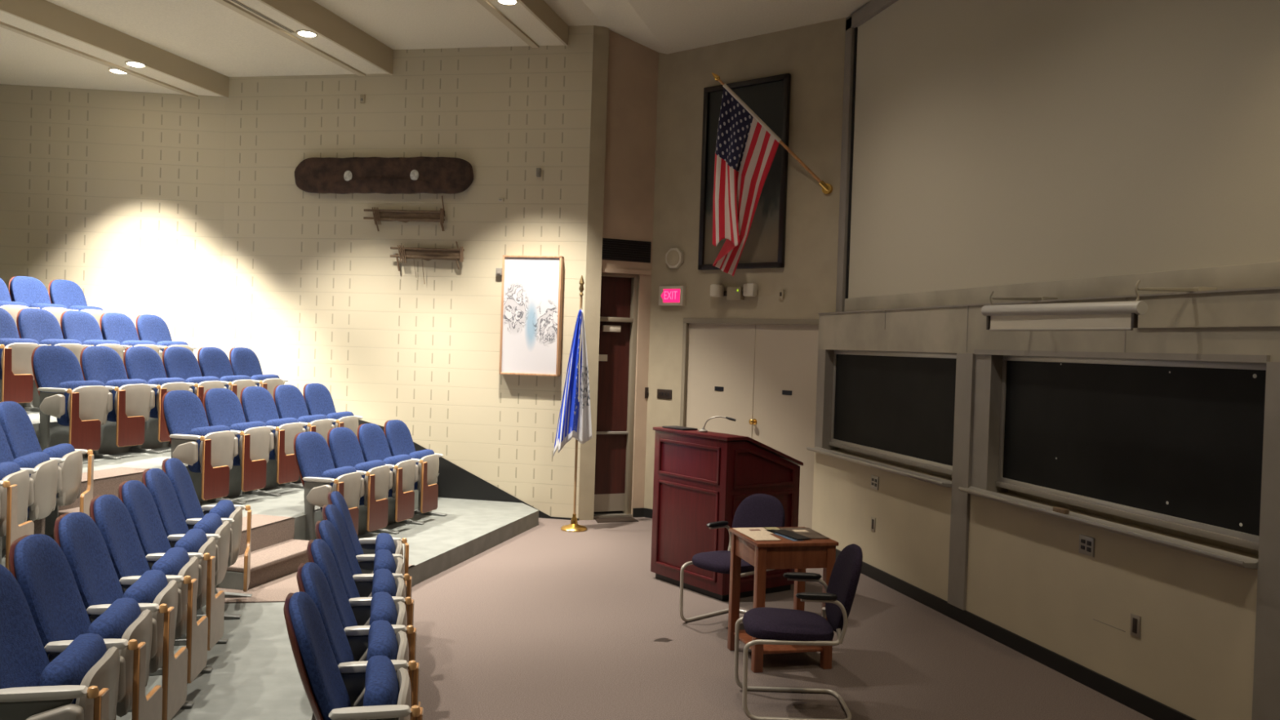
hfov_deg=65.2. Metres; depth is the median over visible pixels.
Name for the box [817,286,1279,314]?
trim
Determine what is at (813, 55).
wall
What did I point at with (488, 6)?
trim
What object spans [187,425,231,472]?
seat cushion
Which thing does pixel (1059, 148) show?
projection screen
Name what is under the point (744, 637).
shelf
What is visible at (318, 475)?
seat
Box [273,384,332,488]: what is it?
seat
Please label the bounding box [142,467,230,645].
seat
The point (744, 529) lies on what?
paper sheet
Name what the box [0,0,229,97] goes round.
ceiling beam
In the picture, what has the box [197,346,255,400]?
seat
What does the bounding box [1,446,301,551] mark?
floor
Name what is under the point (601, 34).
wall column
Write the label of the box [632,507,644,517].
baseboard
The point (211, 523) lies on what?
seat cushion
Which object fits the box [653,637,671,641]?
floor outlet
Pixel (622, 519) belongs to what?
floor mat
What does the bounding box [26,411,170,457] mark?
floor
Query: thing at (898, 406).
chalkboard
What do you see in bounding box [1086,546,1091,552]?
socket
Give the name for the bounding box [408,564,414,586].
floor
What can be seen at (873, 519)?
wall outlet
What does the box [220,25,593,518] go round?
wall
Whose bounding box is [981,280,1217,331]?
screen
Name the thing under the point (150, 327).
seat
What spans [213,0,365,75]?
trim
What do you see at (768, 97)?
framed picture
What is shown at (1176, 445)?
chalkboard
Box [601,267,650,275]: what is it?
trim
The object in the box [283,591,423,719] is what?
seat
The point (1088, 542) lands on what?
socket
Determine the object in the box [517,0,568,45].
ceiling beam
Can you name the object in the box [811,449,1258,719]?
wall panel
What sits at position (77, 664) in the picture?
seat cushion
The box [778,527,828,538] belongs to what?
magazine
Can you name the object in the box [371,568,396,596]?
seat cushion
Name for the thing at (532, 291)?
art panel
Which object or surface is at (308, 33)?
recessed light
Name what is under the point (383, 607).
seat cushion
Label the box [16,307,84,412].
seat
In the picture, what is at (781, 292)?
thermostat
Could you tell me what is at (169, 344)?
seat cushion
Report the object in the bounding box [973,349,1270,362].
trim
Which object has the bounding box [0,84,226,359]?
wall
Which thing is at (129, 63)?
recessed light
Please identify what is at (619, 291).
door
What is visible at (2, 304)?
seat cushion
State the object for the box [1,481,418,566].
floor
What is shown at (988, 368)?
trim
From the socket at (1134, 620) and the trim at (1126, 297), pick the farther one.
the trim at (1126, 297)
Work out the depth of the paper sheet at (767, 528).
6.28 m
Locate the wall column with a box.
[577,25,608,519]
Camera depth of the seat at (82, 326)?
9.76 m
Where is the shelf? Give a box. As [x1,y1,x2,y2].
[733,630,822,653]
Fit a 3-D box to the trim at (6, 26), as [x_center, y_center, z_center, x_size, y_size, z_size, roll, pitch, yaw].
[-7.215,-2.955,2.814,0.080,0.027,26.000,2,1,14]
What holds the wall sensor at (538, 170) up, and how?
attached to the wall at (311, 286)
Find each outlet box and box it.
[871,475,879,489]
[1078,533,1094,557]
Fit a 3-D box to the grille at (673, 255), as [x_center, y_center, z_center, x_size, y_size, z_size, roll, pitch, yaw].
[0.353,-1.092,10.703,0.170,0.170,0.008,3,1,40]
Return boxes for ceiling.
[0,0,871,96]
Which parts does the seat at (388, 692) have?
backrest, armrest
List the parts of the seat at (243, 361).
backrest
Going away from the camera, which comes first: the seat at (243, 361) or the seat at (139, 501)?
the seat at (139, 501)
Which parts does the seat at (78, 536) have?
backrest, armrest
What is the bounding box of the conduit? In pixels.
[1137,323,1279,328]
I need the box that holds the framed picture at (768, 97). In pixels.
[697,73,791,270]
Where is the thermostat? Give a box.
[778,289,784,298]
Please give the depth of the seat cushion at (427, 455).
9.49 m
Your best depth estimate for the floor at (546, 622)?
6.12 m
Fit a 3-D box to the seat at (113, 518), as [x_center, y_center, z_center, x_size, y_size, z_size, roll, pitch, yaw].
[-2.337,1.119,4.755,0.512,0.936,0.567,2,1,-14]
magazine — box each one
[770,528,812,539]
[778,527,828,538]
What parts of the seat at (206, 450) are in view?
armrest, backrest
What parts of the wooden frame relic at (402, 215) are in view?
rail, hanging cord, hanging cord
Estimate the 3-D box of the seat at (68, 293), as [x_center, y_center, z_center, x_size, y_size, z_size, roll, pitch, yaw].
[-6.109,-0.402,10.857,0.512,0.936,0.600,2,1,13]
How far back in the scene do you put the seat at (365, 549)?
6.07 m
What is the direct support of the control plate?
attached to the wall at (813, 55)
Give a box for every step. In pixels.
[58,506,79,516]
[226,538,309,588]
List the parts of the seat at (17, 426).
backrest, armrest, armrest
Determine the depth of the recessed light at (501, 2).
9.30 m
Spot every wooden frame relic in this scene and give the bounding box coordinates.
[363,195,444,231]
[390,241,464,284]
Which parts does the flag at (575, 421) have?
cord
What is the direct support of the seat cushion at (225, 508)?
on the seat at (175, 470)
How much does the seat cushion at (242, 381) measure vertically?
0.362 m
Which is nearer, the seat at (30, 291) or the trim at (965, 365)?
the trim at (965, 365)
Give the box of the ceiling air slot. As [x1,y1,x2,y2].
[230,0,296,32]
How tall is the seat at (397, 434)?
0.936 m
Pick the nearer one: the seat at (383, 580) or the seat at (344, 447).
the seat at (383, 580)
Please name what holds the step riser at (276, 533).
attached to the floor at (291, 503)
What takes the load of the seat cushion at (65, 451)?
on the seat at (17, 426)
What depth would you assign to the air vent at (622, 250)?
10.82 m
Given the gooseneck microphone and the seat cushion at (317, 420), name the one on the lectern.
the gooseneck microphone
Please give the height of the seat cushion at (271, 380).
0.362 m
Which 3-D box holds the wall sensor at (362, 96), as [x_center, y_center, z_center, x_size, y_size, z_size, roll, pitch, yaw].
[-3.075,-2.893,11.075,0.050,0.090,0.040,2,1,11]
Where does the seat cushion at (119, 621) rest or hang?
on the seat at (41, 568)
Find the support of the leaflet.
on the table
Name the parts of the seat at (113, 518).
backrest, armrest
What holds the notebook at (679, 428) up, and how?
on the lectern
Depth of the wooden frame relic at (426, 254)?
10.90 m
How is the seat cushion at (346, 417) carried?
on the seat at (318, 399)
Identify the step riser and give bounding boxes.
[32,471,142,534]
[238,517,294,555]
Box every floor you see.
[0,379,39,407]
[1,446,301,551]
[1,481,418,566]
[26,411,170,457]
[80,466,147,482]
[115,497,538,719]
[216,564,413,603]
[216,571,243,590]
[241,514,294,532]
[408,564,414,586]
[411,511,1153,719]
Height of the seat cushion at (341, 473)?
0.362 m
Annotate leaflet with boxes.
[766,529,803,541]
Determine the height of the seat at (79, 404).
0.936 m
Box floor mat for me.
[595,516,638,523]
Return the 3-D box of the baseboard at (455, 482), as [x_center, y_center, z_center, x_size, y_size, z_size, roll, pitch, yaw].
[-2.695,1.035,11.045,4.210,1.200,0.012,2,1,11]
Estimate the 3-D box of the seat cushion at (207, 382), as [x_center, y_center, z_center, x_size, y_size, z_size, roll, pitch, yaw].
[-4.188,0.341,9.612,0.131,0.362,0.464,2,1,13]
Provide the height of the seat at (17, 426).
0.936 m
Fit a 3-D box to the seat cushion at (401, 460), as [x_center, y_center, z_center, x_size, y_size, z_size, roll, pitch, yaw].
[-2.205,1.053,9.117,0.131,0.362,0.464,2,1,13]
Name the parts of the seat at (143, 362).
backrest, armrest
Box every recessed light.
[107,67,128,74]
[124,60,146,67]
[296,29,317,37]
[496,0,518,4]
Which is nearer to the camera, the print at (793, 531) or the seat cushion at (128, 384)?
the print at (793, 531)
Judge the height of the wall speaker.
0.212 m
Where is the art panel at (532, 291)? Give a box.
[498,254,564,376]
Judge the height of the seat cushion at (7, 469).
0.362 m
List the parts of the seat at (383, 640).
backrest, armrest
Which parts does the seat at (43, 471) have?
backrest, armrest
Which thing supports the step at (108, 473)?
on the floor at (130, 460)
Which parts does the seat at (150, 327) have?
backrest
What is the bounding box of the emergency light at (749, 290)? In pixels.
[710,283,757,300]
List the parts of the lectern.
panel moulding, panel moulding, panel, panel, panel moulding, panel moulding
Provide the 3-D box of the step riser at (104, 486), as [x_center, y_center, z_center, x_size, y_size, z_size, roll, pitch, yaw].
[-3.899,1.023,7.136,0.018,0.338,1.296,2,1,14]
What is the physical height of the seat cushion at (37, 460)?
0.362 m
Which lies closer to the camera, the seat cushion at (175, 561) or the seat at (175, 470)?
the seat cushion at (175, 561)
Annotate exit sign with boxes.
[658,285,685,306]
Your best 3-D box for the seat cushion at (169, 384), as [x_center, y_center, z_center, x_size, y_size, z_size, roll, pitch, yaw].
[-4.305,0.344,9.126,0.131,0.362,0.464,2,1,13]
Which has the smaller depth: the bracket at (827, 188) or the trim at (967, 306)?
the trim at (967, 306)
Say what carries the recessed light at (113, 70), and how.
in the ceiling
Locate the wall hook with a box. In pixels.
[497,198,504,201]
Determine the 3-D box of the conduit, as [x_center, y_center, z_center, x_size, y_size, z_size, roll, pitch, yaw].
[3.099,-0.147,3.942,0.014,0.014,3.160,2,1,-14]
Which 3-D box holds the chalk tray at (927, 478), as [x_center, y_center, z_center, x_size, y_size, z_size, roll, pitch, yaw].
[1.923,0.871,8.365,0.098,0.044,2.415,2,1,-14]
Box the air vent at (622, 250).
[601,237,651,262]
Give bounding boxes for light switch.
[644,386,648,398]
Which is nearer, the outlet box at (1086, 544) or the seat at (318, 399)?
the outlet box at (1086, 544)
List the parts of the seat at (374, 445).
backrest, armrest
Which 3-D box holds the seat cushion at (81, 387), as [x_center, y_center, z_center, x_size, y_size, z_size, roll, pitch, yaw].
[-4.539,0.350,8.154,0.131,0.362,0.464,2,1,13]
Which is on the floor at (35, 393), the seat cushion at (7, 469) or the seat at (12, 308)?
the seat at (12, 308)
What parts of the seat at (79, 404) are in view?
armrest, backrest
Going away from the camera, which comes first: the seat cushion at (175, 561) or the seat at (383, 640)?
the seat at (383, 640)
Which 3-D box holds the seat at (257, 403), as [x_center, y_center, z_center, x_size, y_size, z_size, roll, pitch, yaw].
[-3.336,0.715,9.030,0.512,0.936,0.567,2,1,13]
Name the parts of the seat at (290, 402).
backrest, armrest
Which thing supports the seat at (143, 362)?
on the floor at (130, 460)
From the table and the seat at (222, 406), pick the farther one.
the seat at (222, 406)
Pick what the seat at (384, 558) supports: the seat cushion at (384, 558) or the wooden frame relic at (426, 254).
the seat cushion at (384, 558)
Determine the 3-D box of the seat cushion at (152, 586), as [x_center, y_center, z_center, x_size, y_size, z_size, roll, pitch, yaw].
[-2.136,1.123,4.343,0.131,0.362,0.464,2,1,-14]
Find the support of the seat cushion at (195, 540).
on the seat at (139, 501)
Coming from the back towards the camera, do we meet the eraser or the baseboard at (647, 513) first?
the baseboard at (647, 513)
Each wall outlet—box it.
[871,516,875,531]
[1129,613,1141,638]
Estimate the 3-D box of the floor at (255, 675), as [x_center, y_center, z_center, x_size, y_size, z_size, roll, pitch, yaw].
[-4.664,1.609,3.171,10.476,0.150,18.134,2,1,-14]
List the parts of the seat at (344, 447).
backrest, armrest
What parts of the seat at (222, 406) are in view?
backrest, armrest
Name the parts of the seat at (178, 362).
backrest, armrest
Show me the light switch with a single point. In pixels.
(646, 388)
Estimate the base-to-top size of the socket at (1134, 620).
0.080 m
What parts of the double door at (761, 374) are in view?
name plate, door, door frame, door knob, door, name plate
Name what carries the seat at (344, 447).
on the floor at (255, 675)
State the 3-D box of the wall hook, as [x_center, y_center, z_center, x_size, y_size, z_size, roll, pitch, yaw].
[-1.497,-1.726,10.771,0.060,0.030,0.040,2,1,11]
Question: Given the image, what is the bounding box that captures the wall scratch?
[1093,618,1125,631]
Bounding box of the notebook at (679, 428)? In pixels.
[662,426,697,430]
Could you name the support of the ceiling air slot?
attached to the ceiling
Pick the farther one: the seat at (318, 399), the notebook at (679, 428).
the seat at (318, 399)
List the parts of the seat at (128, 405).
backrest, armrest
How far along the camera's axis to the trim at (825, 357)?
9.43 m
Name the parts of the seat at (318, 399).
backrest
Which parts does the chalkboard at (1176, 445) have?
rail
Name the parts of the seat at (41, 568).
backrest, armrest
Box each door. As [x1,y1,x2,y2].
[593,271,639,519]
[680,318,818,528]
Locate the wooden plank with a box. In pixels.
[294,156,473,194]
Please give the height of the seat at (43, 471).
0.933 m
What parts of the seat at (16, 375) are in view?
backrest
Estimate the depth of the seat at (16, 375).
8.69 m
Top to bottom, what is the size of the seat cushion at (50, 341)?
0.362 m
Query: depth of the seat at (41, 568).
3.72 m
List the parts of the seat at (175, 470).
backrest, armrest, armrest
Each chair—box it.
[679,493,785,622]
[733,543,862,719]
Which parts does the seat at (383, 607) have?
backrest, armrest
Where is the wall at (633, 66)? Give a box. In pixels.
[601,30,658,514]
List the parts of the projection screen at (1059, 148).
screen frame, rail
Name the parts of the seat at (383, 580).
backrest, armrest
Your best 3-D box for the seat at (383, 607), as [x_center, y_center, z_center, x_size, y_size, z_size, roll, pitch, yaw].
[-1.278,1.306,4.601,0.512,0.936,0.567,2,1,-14]
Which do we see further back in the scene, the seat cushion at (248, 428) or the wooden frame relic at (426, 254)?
the wooden frame relic at (426, 254)
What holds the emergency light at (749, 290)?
attached to the wall at (813, 55)
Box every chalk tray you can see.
[806,446,951,487]
[958,486,1257,568]
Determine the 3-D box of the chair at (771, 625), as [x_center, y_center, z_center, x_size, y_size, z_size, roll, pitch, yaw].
[0.837,1.401,5.278,0.624,0.865,0.498,2,1,0]
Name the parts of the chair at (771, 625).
seat, backrest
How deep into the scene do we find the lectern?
7.69 m
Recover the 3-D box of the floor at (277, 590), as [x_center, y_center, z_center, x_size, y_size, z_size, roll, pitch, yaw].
[-2.340,1.552,6.973,0.977,0.010,1.562,2,1,12]
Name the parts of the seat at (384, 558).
backrest, armrest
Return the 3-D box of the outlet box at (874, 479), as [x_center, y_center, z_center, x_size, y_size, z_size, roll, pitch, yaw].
[1.963,1.025,8.367,0.011,0.110,0.124,2,1,-14]
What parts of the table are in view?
leg, leg, leg, leg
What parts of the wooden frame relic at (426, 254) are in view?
hanging cord, rail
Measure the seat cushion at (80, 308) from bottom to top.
0.362 m
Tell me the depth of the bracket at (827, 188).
9.53 m
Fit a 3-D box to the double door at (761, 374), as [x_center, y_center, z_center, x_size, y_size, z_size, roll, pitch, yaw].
[1.086,0.675,10.172,1.655,2.190,0.140,3,1,40]
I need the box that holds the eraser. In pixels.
[1053,506,1069,514]
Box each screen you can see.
[835,0,1279,311]
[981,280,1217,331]
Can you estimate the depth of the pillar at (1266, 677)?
4.60 m
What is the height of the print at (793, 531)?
0.001 m
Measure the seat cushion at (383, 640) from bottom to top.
0.362 m
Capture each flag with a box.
[552,275,591,532]
[711,72,832,276]
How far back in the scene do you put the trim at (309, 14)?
9.89 m
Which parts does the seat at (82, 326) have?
backrest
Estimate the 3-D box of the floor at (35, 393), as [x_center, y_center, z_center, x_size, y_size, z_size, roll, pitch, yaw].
[-6.366,0.350,2.719,6.886,0.350,18.134,2,1,-14]
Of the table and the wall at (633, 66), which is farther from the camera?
the wall at (633, 66)
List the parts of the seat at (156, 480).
backrest, armrest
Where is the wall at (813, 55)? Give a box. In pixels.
[644,17,846,509]
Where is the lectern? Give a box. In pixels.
[650,426,803,600]
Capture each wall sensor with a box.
[360,94,364,102]
[536,168,541,177]
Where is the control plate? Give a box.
[657,388,671,399]
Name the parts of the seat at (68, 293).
backrest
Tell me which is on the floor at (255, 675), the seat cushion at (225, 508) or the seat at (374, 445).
the seat at (374, 445)
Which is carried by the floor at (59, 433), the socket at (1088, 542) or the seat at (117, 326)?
the seat at (117, 326)
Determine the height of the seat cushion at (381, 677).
0.362 m
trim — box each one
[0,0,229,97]
[0,21,198,97]
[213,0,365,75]
[257,0,393,74]
[475,0,539,48]
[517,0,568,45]
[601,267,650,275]
[814,349,838,449]
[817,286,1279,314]
[817,288,1279,362]
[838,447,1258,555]
[947,353,975,610]
[965,306,968,351]
[970,354,1008,493]
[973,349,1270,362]
[1124,297,1127,352]
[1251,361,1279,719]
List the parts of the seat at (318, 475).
backrest, armrest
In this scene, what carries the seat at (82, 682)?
on the floor at (255, 675)
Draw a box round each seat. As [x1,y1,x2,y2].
[0,277,28,326]
[0,307,39,403]
[0,400,93,557]
[0,423,58,564]
[0,461,34,569]
[0,564,119,719]
[8,275,69,325]
[8,533,162,719]
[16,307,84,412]
[31,345,109,450]
[48,279,111,327]
[53,511,187,719]
[60,310,124,361]
[80,346,151,459]
[88,494,208,711]
[99,312,159,364]
[118,480,224,675]
[123,346,190,453]
[135,314,197,360]
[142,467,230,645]
[161,390,235,511]
[161,457,252,620]
[162,346,224,446]
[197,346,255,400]
[203,387,271,504]
[229,346,288,398]
[240,386,303,496]
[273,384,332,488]
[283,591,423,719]
[293,431,361,540]
[296,562,421,719]
[302,382,363,435]
[306,538,416,719]
[315,520,413,674]
[321,504,412,636]
[327,426,390,531]
[327,491,408,606]
[356,423,415,534]
[383,419,447,524]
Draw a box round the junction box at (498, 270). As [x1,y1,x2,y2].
[495,267,502,275]
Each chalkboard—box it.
[829,350,956,475]
[995,355,1266,551]
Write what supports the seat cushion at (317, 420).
on the seat at (290, 402)
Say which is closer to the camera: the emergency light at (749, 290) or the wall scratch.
the wall scratch
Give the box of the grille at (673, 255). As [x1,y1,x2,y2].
[666,249,679,266]
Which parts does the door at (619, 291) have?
sign plate, kick plate, door, transom panel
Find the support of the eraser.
on the chalk tray at (1222, 556)
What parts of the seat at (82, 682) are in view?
backrest, armrest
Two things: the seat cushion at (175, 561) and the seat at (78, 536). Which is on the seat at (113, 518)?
the seat cushion at (175, 561)
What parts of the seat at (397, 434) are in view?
backrest, armrest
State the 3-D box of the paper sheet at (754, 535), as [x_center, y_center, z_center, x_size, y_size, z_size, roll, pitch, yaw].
[0.727,1.058,5.997,0.160,0.002,0.240,2,1,-14]
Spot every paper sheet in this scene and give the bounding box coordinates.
[733,527,774,534]
[742,532,781,540]
[764,527,780,532]
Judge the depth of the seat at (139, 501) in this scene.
5.17 m
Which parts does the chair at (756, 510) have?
seat, tube frame, backrest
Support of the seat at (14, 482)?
on the floor at (291, 503)
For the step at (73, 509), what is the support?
on the floor at (291, 503)
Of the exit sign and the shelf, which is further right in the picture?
the shelf
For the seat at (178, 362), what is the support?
on the floor at (130, 460)
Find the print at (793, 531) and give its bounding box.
[791,529,808,532]
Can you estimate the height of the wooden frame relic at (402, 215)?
0.393 m
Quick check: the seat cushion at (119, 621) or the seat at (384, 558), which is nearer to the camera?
the seat cushion at (119, 621)
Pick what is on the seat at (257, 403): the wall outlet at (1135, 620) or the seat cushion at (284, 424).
the seat cushion at (284, 424)
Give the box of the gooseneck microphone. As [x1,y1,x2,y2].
[698,416,735,432]
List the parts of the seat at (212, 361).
backrest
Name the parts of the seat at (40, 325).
backrest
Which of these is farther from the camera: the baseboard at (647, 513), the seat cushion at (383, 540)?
the baseboard at (647, 513)
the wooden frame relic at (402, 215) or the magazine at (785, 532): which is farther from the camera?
the wooden frame relic at (402, 215)
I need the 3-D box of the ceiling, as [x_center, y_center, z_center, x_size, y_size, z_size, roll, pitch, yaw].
[-1.598,-3.132,1.410,28.000,0.743,28.000,2,1,14]
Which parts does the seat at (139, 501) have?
backrest, armrest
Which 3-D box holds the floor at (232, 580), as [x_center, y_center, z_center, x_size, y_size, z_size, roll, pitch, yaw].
[-2.784,1.484,6.737,0.285,0.120,0.015,2,1,14]
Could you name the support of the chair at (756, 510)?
on the floor at (546, 622)
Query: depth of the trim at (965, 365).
7.08 m
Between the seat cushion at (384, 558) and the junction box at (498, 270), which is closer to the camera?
the seat cushion at (384, 558)
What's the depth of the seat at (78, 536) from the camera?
4.20 m
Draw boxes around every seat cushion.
[0,300,28,306]
[0,337,39,379]
[0,461,21,480]
[12,451,49,517]
[29,302,67,309]
[39,338,82,345]
[39,633,106,704]
[41,443,75,503]
[56,380,105,426]
[67,305,103,311]
[82,339,120,346]
[87,597,141,639]
[105,378,147,422]
[120,340,156,349]
[123,569,168,603]
[147,377,186,417]
[151,546,189,575]
[155,341,188,352]
[173,528,207,552]
[185,376,220,393]
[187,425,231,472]
[192,512,222,533]
[208,499,235,518]
[219,375,251,388]
[229,421,266,466]
[250,374,279,386]
[265,417,298,459]
[297,414,328,430]
[320,466,356,511]
[326,411,354,426]
[354,459,385,505]
[363,655,399,706]
[366,619,398,661]
[368,591,397,625]
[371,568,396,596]
[373,549,395,573]
[374,533,395,554]
[382,453,411,497]
[408,448,434,489]
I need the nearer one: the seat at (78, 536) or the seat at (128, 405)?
the seat at (78, 536)
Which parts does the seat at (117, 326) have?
backrest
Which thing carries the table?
on the floor at (546, 622)
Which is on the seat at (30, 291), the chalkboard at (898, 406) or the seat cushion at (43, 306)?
the seat cushion at (43, 306)
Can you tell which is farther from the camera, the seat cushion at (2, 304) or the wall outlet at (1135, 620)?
the seat cushion at (2, 304)
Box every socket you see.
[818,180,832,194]
[1086,540,1091,546]
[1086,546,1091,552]
[1132,617,1137,633]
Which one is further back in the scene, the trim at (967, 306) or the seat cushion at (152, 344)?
the seat cushion at (152, 344)
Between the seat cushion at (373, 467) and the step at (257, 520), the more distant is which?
the seat cushion at (373, 467)
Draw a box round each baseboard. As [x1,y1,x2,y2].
[358,419,578,520]
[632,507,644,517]
[643,507,652,518]
[835,548,1196,719]
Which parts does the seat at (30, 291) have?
backrest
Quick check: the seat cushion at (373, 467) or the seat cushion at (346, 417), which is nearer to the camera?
the seat cushion at (373, 467)
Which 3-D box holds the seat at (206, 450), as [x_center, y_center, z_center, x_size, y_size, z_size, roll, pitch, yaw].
[-3.569,0.721,8.058,0.512,0.936,0.567,2,1,13]
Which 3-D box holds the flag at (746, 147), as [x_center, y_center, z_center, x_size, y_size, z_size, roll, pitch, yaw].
[1.278,-1.787,9.735,1.185,1.936,0.426,2,1,11]
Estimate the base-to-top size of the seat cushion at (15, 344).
0.362 m
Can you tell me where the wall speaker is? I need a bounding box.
[665,248,684,268]
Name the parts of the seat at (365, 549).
backrest, armrest, armrest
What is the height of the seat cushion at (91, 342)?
0.362 m
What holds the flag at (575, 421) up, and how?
on the floor at (546, 622)
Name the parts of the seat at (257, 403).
backrest, armrest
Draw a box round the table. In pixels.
[727,526,838,672]
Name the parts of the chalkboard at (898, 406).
rail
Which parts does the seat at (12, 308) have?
backrest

